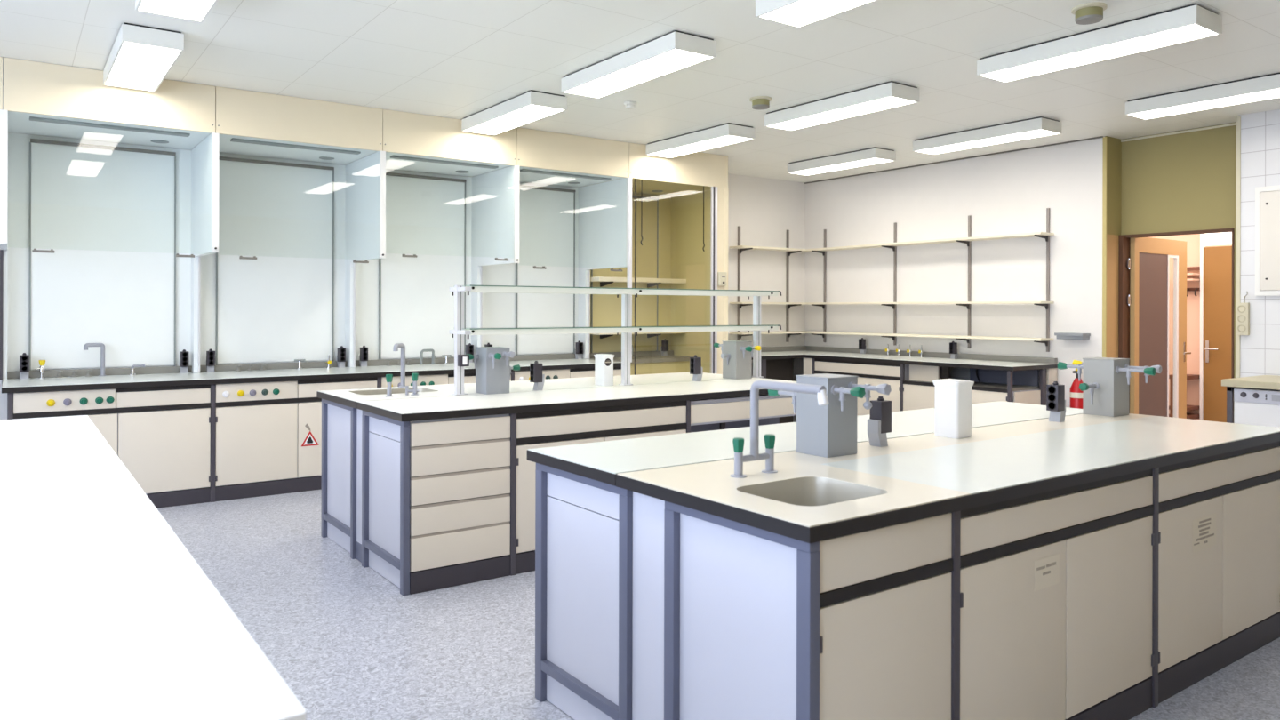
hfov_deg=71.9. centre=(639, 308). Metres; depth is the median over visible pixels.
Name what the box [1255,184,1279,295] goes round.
upper cabinet
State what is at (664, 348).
pedestal
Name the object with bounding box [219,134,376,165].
hood
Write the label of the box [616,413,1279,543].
countertop
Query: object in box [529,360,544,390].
pedestal
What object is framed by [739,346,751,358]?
water tap
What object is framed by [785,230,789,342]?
upright
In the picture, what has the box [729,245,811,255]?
wall shelf
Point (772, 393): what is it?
water tap
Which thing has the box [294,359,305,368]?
tap
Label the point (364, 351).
pedestal
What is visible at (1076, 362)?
water tap
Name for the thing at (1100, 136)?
trim
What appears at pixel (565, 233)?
fume hood
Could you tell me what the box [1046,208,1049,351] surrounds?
upright
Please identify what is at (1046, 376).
base cabinet
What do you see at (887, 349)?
gas valve
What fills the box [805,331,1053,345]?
wall shelf
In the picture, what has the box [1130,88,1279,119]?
diffuser
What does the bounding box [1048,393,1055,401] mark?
outlet
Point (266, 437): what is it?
base cabinet
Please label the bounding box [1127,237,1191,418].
door
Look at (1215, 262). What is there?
door
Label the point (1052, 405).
outlet
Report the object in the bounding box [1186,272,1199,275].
shelf
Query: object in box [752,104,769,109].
grille
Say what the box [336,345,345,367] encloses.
pedestal
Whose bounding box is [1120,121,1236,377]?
wall
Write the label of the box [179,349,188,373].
pedestal
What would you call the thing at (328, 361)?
gas valve
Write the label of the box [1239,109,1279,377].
tiled wall
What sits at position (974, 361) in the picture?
countertop
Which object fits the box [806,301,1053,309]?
wall shelf
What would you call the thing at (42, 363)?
gas valve
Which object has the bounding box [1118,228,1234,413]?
door frame
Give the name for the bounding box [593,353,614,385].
canister
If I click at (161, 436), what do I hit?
base cabinet
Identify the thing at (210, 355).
pedestal
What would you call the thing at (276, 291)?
fume hood
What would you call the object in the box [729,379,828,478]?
sink faucet
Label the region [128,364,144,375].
tap
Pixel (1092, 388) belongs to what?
water tap
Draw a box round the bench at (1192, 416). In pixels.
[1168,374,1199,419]
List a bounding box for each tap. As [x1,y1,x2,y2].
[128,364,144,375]
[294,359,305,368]
[384,374,393,396]
[405,373,418,395]
[441,354,451,363]
[466,353,479,368]
[488,352,501,367]
[502,351,515,365]
[509,364,519,379]
[713,343,722,353]
[720,353,730,365]
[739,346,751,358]
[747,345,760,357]
[768,389,796,413]
[831,384,865,410]
[848,381,891,409]
[1057,361,1083,380]
[1072,360,1083,365]
[1079,382,1099,404]
[1115,366,1156,384]
[1124,363,1162,383]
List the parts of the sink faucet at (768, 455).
tap handle, tap handle, spout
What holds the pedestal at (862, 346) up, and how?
on the countertop at (974, 361)
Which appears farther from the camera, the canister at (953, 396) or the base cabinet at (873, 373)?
the base cabinet at (873, 373)
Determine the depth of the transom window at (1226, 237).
9.52 m
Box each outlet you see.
[1048,385,1055,393]
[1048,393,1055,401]
[1048,401,1055,409]
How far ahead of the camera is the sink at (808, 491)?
2.67 m
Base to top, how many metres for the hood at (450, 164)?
0.032 m
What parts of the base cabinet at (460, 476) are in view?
drawer, drawer, drawer, drawer, drawer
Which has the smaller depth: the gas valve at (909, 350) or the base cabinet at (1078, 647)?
the base cabinet at (1078, 647)
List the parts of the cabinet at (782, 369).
leg, dark panel, filler panel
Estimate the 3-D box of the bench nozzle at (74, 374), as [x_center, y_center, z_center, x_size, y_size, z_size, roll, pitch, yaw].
[-4.192,0.479,6.540,0.049,0.049,0.053,0,0,-36]
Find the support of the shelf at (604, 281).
attached to the fume hood at (682, 236)
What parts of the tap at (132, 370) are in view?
lever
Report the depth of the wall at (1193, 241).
9.77 m
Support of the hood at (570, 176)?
attached to the fume hood at (565, 233)
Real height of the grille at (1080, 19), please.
0.016 m
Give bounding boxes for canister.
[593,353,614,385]
[932,378,974,438]
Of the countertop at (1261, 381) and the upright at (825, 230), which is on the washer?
the countertop at (1261, 381)
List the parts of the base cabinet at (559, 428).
leg, door, rail, drawer, grip rail, door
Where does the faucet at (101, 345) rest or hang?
on the countertop at (225, 377)
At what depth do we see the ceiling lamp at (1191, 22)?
5.05 m
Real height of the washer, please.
0.815 m
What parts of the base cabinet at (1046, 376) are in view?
panel, leg, duct panel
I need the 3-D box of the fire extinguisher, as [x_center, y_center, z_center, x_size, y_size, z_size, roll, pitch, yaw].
[4.099,0.811,8.242,0.169,0.590,0.141,0,0,-36]
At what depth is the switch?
5.23 m
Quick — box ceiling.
[0,0,1279,183]
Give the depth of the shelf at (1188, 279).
9.60 m
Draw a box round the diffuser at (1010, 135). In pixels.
[917,129,1056,153]
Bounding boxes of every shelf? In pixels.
[590,276,686,287]
[590,331,686,338]
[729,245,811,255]
[729,302,811,308]
[729,330,811,338]
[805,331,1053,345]
[806,232,1054,255]
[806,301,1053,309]
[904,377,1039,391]
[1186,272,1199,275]
[1186,278,1199,280]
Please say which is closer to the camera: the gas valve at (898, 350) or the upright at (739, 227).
the gas valve at (898, 350)
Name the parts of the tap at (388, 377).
tap handle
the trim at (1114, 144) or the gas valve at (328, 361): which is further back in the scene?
the trim at (1114, 144)
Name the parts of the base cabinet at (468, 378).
leg, control panel, rail, drawer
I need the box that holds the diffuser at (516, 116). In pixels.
[465,104,563,134]
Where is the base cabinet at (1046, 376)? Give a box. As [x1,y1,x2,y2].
[1013,368,1056,405]
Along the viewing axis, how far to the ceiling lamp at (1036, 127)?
7.76 m
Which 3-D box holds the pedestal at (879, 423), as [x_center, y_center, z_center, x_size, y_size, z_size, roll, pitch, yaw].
[0.908,0.425,3.346,0.078,0.186,0.056,0,0,-36]
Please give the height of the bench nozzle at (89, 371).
0.049 m
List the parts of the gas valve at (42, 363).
valve handle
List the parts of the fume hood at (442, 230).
baffle rail, sash handle, baffle rail, sash handle, post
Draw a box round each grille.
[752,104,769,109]
[1075,14,1103,24]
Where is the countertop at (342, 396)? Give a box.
[316,372,752,408]
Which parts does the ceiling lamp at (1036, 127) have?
mounting plate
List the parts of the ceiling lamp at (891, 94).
mounting plate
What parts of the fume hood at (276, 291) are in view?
baffle rail, sash handle, baffle rail, sash handle, post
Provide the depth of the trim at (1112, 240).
8.19 m
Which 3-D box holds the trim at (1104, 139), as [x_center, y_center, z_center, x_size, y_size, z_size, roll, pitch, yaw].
[4.282,-0.078,8.134,0.015,3.010,0.035,0,0,-36]
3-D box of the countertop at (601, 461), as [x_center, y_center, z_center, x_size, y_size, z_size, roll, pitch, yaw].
[0.979,0.538,3.879,3.017,0.040,0.581,0,0,-36]
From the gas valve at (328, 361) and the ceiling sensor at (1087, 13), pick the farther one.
the gas valve at (328, 361)
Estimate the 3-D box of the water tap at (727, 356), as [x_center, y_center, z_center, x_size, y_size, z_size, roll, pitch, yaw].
[0.634,0.372,6.524,0.071,0.090,0.040,0,0,-36]
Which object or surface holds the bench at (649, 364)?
on the floor
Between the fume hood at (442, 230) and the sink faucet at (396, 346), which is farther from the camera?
the fume hood at (442, 230)
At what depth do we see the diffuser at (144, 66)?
5.44 m
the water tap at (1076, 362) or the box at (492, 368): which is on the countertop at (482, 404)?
the box at (492, 368)
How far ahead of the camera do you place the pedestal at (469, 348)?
8.36 m
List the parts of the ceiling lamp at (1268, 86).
mounting plate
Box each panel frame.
[320,399,410,595]
[535,463,820,719]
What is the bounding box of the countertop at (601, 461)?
[526,400,1083,486]
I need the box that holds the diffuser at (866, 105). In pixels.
[768,96,914,129]
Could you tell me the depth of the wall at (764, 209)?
10.82 m
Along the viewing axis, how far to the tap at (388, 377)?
5.15 m
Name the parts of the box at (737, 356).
lid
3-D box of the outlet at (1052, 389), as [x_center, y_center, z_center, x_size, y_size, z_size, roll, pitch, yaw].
[1.899,0.372,4.068,0.003,0.037,0.037,0,0,-36]
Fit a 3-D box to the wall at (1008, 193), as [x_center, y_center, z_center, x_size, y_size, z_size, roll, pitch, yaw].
[3.300,-0.086,9.747,0.280,3.020,3.760,0,0,-36]
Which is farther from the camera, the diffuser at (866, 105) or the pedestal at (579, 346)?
the pedestal at (579, 346)
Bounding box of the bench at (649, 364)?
[589,354,697,375]
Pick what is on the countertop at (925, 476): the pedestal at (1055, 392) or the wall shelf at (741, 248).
the pedestal at (1055, 392)
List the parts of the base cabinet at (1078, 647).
leg, door, drawer, rail, grip rail, door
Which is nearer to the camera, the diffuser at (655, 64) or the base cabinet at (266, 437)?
the diffuser at (655, 64)
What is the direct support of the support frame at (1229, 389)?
on the floor
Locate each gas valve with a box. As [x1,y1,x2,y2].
[35,360,45,378]
[324,355,331,367]
[884,344,889,355]
[896,344,900,355]
[906,344,911,356]
[918,344,923,357]
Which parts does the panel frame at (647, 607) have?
leg, foot rail, panel, panel, rail, leg, duct panel, leg, panel, rail, leg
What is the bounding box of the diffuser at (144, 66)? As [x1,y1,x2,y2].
[105,41,180,90]
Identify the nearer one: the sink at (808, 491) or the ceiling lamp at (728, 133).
the sink at (808, 491)
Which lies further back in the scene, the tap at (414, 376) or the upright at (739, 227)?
the upright at (739, 227)
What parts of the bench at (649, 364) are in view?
panel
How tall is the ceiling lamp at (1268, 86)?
0.108 m
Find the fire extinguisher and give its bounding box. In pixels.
[1069,368,1083,408]
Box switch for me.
[457,354,469,366]
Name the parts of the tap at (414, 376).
tap handle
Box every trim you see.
[804,136,1103,183]
[1102,136,1107,357]
[1104,136,1121,235]
[1106,234,1118,358]
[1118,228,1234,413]
[1120,122,1236,142]
[1235,116,1240,377]
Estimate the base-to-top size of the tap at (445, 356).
0.082 m
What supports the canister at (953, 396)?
on the countertop at (925, 476)
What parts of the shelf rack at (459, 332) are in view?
post, cross arm, cross arm, glass shelf, shelf rail, glass shelf, shelf rail, shelf rail, post, post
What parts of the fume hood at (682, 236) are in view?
baffle rail, post, baffle rail, post, panel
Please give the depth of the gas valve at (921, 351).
9.61 m
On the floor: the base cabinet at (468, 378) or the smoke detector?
the base cabinet at (468, 378)
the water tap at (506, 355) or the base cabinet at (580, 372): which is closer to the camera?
the water tap at (506, 355)
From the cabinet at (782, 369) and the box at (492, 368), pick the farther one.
the cabinet at (782, 369)
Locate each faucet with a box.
[83,343,106,375]
[392,343,405,387]
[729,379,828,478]
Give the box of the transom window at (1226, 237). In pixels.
[1204,232,1231,245]
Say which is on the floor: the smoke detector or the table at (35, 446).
the table at (35, 446)
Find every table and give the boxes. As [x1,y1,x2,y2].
[0,415,125,478]
[0,467,306,719]
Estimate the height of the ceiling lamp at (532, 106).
0.108 m
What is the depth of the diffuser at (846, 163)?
9.25 m
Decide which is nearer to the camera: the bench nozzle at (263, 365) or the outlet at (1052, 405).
the outlet at (1052, 405)
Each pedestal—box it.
[19,352,29,378]
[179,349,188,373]
[206,348,215,372]
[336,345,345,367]
[359,345,367,367]
[464,343,473,362]
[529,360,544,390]
[575,340,583,359]
[660,338,668,355]
[689,354,702,381]
[858,337,866,353]
[867,396,891,447]
[949,341,958,359]
[1046,381,1065,422]
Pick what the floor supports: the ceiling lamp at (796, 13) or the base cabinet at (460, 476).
the base cabinet at (460, 476)
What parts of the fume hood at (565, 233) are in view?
baffle rail, sash handle, baffle rail, post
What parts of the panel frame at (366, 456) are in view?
leg, foot rail, rail, panel, leg, duct panel, leg, foot rail, panel, panel, rail, leg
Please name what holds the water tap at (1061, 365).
on the box at (1105, 387)
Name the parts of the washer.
knob, knob, control panel, door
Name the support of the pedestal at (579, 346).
on the countertop at (225, 377)
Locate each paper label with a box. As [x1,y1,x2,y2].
[1034,553,1059,591]
[1192,512,1216,553]
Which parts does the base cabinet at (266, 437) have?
leg, control knob, control knob, control knob, door, control panel, control knob, grip rail, control knob, door, drawer, rail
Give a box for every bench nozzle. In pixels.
[55,370,63,377]
[70,370,78,376]
[84,369,92,376]
[234,365,241,371]
[259,364,266,370]
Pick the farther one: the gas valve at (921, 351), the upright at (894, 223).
the upright at (894, 223)
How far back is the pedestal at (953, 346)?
9.31 m
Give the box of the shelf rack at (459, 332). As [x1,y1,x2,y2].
[449,284,781,395]
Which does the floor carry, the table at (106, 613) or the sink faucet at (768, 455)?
the table at (106, 613)
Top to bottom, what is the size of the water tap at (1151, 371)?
0.090 m
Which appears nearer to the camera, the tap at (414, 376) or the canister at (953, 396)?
the canister at (953, 396)
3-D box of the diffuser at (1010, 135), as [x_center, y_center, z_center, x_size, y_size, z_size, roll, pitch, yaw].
[3.076,-1.494,7.910,0.284,0.006,1.254,0,0,-36]
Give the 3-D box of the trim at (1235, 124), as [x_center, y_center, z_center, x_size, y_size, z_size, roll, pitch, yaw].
[4.826,-1.575,7.854,0.012,0.017,1.090,0,0,-36]
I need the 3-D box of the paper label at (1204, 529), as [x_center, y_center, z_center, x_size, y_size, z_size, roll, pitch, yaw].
[2.166,0.859,3.386,0.210,0.125,0.001,0,0,-36]
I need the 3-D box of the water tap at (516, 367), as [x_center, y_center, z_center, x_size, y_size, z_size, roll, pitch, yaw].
[-0.785,0.388,5.442,0.091,0.090,0.040,0,0,-36]
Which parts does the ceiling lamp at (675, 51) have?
mounting plate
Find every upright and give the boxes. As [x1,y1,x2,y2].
[737,225,740,340]
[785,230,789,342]
[823,229,826,342]
[893,222,896,345]
[968,215,971,348]
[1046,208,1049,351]
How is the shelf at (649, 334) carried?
attached to the fume hood at (682, 236)
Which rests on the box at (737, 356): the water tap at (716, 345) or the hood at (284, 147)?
the water tap at (716, 345)
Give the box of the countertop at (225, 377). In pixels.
[1,358,621,393]
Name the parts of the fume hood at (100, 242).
post, baffle rail, sash handle, baffle rail, sash handle, post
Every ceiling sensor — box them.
[749,96,772,109]
[1071,1,1107,24]
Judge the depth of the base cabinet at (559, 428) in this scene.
4.83 m
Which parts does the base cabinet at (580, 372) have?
leg, control panel, rail, drawer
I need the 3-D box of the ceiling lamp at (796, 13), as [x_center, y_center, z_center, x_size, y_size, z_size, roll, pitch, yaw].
[1.091,-1.548,4.088,0.310,0.108,1.280,0,0,-36]
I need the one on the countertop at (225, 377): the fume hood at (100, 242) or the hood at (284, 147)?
the fume hood at (100, 242)
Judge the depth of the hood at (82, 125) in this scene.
6.32 m
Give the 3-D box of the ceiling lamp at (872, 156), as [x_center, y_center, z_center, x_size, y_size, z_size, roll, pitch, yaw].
[2.095,-1.545,9.280,0.310,0.108,1.210,0,0,-36]
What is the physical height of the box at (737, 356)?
0.278 m
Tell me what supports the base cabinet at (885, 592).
on the floor
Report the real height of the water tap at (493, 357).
0.095 m
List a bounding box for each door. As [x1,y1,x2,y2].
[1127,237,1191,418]
[1199,232,1231,422]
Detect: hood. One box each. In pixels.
[0,56,219,380]
[8,111,210,150]
[197,86,385,371]
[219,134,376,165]
[352,109,519,366]
[385,152,511,176]
[480,127,631,360]
[480,165,622,187]
[584,143,727,375]
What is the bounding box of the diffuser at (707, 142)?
[649,135,751,157]
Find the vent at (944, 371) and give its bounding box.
[940,366,949,379]
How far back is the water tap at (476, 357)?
5.37 m
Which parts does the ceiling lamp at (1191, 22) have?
mounting plate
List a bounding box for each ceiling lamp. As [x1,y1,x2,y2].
[103,22,183,91]
[135,0,217,22]
[461,89,567,135]
[561,30,716,98]
[645,122,755,158]
[755,0,877,28]
[764,80,919,130]
[787,147,895,175]
[912,116,1062,154]
[976,3,1222,82]
[1125,72,1279,119]
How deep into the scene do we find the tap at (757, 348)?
6.52 m
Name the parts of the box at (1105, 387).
lid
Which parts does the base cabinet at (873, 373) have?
leg, rail, grip rail, drawer, door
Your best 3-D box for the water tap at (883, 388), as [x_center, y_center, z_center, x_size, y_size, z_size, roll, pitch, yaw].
[0.798,0.302,3.070,0.040,0.096,0.161,0,0,-36]
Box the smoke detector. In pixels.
[624,101,636,109]
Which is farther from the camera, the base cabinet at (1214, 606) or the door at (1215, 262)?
the door at (1215, 262)
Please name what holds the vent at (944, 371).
attached to the base cabinet at (917, 392)
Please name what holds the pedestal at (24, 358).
on the countertop at (225, 377)
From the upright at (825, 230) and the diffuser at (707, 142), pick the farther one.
the upright at (825, 230)
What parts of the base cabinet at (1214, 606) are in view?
leg, door, rail, grip rail, drawer, door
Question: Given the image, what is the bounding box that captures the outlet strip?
[1236,291,1249,335]
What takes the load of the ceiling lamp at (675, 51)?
attached to the ceiling
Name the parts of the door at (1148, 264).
panel, handle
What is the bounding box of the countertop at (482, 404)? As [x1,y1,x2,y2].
[356,377,796,421]
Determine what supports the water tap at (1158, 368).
on the box at (1105, 387)
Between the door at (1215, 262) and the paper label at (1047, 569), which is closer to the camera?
the paper label at (1047, 569)
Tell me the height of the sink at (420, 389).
0.240 m
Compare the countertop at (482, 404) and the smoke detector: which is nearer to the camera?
the countertop at (482, 404)
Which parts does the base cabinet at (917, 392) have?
leg, door, panel, grip rail, door, panel, leg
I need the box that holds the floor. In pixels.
[156,489,1279,719]
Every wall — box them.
[0,85,805,422]
[804,136,1104,407]
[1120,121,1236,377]
[1152,233,1231,419]
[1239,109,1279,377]
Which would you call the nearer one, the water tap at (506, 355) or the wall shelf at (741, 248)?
the water tap at (506, 355)
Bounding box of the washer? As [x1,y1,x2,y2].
[1233,387,1279,427]
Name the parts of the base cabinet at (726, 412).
leg, panel, drawer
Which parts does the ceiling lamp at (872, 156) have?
mounting plate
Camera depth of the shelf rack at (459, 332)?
5.85 m
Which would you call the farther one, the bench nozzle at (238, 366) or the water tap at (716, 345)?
the bench nozzle at (238, 366)
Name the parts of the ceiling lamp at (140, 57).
mounting plate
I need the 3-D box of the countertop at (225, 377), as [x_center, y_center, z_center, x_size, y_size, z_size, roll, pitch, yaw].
[-2.368,0.529,7.442,4.885,0.040,0.825,0,0,-36]
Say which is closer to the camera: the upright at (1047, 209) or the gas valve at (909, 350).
the upright at (1047, 209)
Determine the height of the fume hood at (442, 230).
2.118 m
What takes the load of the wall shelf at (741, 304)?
attached to the wall at (764, 209)
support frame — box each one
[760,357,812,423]
[1226,386,1239,423]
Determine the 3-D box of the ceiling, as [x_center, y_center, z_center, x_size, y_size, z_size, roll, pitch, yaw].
[0.783,-1.663,3.806,11.500,0.120,11.080,0,0,-36]
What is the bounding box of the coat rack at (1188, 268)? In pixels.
[1186,266,1199,296]
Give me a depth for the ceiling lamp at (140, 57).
5.30 m
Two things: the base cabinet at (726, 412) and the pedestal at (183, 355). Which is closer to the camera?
the base cabinet at (726, 412)
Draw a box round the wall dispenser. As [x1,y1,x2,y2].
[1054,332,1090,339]
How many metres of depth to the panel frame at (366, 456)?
4.82 m
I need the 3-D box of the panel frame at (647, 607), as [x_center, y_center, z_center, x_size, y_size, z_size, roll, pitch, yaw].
[0.026,0.986,2.671,0.035,0.859,1.352,0,0,-36]
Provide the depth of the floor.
3.85 m
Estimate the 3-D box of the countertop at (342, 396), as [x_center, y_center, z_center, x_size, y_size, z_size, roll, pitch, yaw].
[-0.560,0.534,6.074,3.032,0.040,0.761,0,0,-36]
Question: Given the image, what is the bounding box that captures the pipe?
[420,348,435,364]
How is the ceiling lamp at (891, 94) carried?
attached to the ceiling
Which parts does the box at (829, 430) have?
lid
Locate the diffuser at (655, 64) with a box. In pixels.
[564,48,712,97]
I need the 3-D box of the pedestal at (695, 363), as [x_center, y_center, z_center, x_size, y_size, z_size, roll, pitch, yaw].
[0.403,0.423,6.330,0.078,0.186,0.056,0,0,-36]
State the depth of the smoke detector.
6.83 m
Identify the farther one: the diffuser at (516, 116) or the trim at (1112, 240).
the trim at (1112, 240)
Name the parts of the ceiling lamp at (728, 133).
mounting plate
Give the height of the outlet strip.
0.359 m
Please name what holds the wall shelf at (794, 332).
attached to the upright at (739, 227)
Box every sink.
[348,387,438,394]
[736,476,887,506]
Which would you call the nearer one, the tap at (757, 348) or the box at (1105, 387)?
the box at (1105, 387)
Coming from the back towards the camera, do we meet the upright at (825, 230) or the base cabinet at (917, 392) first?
the upright at (825, 230)
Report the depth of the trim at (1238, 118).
7.24 m
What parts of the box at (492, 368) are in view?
lid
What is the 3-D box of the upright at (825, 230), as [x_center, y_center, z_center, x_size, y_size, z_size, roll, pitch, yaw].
[2.285,-0.286,10.901,0.024,1.395,0.026,0,0,-36]
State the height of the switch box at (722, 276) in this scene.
0.140 m
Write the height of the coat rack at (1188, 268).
0.326 m
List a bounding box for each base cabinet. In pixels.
[7,384,210,508]
[209,376,377,502]
[376,372,511,387]
[409,414,510,594]
[509,400,687,575]
[511,366,621,381]
[684,394,796,432]
[812,358,909,415]
[819,512,953,719]
[900,363,1046,411]
[950,469,1154,719]
[1013,368,1056,405]
[1150,440,1279,707]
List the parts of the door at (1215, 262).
frame, handle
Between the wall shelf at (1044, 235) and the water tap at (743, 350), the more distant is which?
the wall shelf at (1044, 235)
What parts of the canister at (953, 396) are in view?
lid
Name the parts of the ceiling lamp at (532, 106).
mounting plate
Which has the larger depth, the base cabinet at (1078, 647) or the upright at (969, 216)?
the upright at (969, 216)
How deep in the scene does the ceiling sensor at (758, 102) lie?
6.67 m
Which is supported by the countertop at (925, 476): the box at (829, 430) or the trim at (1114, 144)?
the box at (829, 430)
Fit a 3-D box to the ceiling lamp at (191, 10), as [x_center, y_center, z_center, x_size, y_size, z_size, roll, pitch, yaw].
[-2.054,-1.556,4.030,0.310,0.108,1.250,0,0,-36]
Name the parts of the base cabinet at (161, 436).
leg, control knob, control panel, door, control knob, control knob, control knob, control knob, grip rail, rail, drawer, door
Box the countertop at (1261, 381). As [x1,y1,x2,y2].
[1221,375,1279,390]
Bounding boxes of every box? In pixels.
[466,346,519,394]
[713,340,760,379]
[717,272,727,285]
[768,373,891,457]
[1057,357,1162,416]
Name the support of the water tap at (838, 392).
on the box at (829, 430)
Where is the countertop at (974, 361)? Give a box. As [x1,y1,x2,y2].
[752,345,1057,370]
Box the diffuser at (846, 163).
[790,158,890,175]

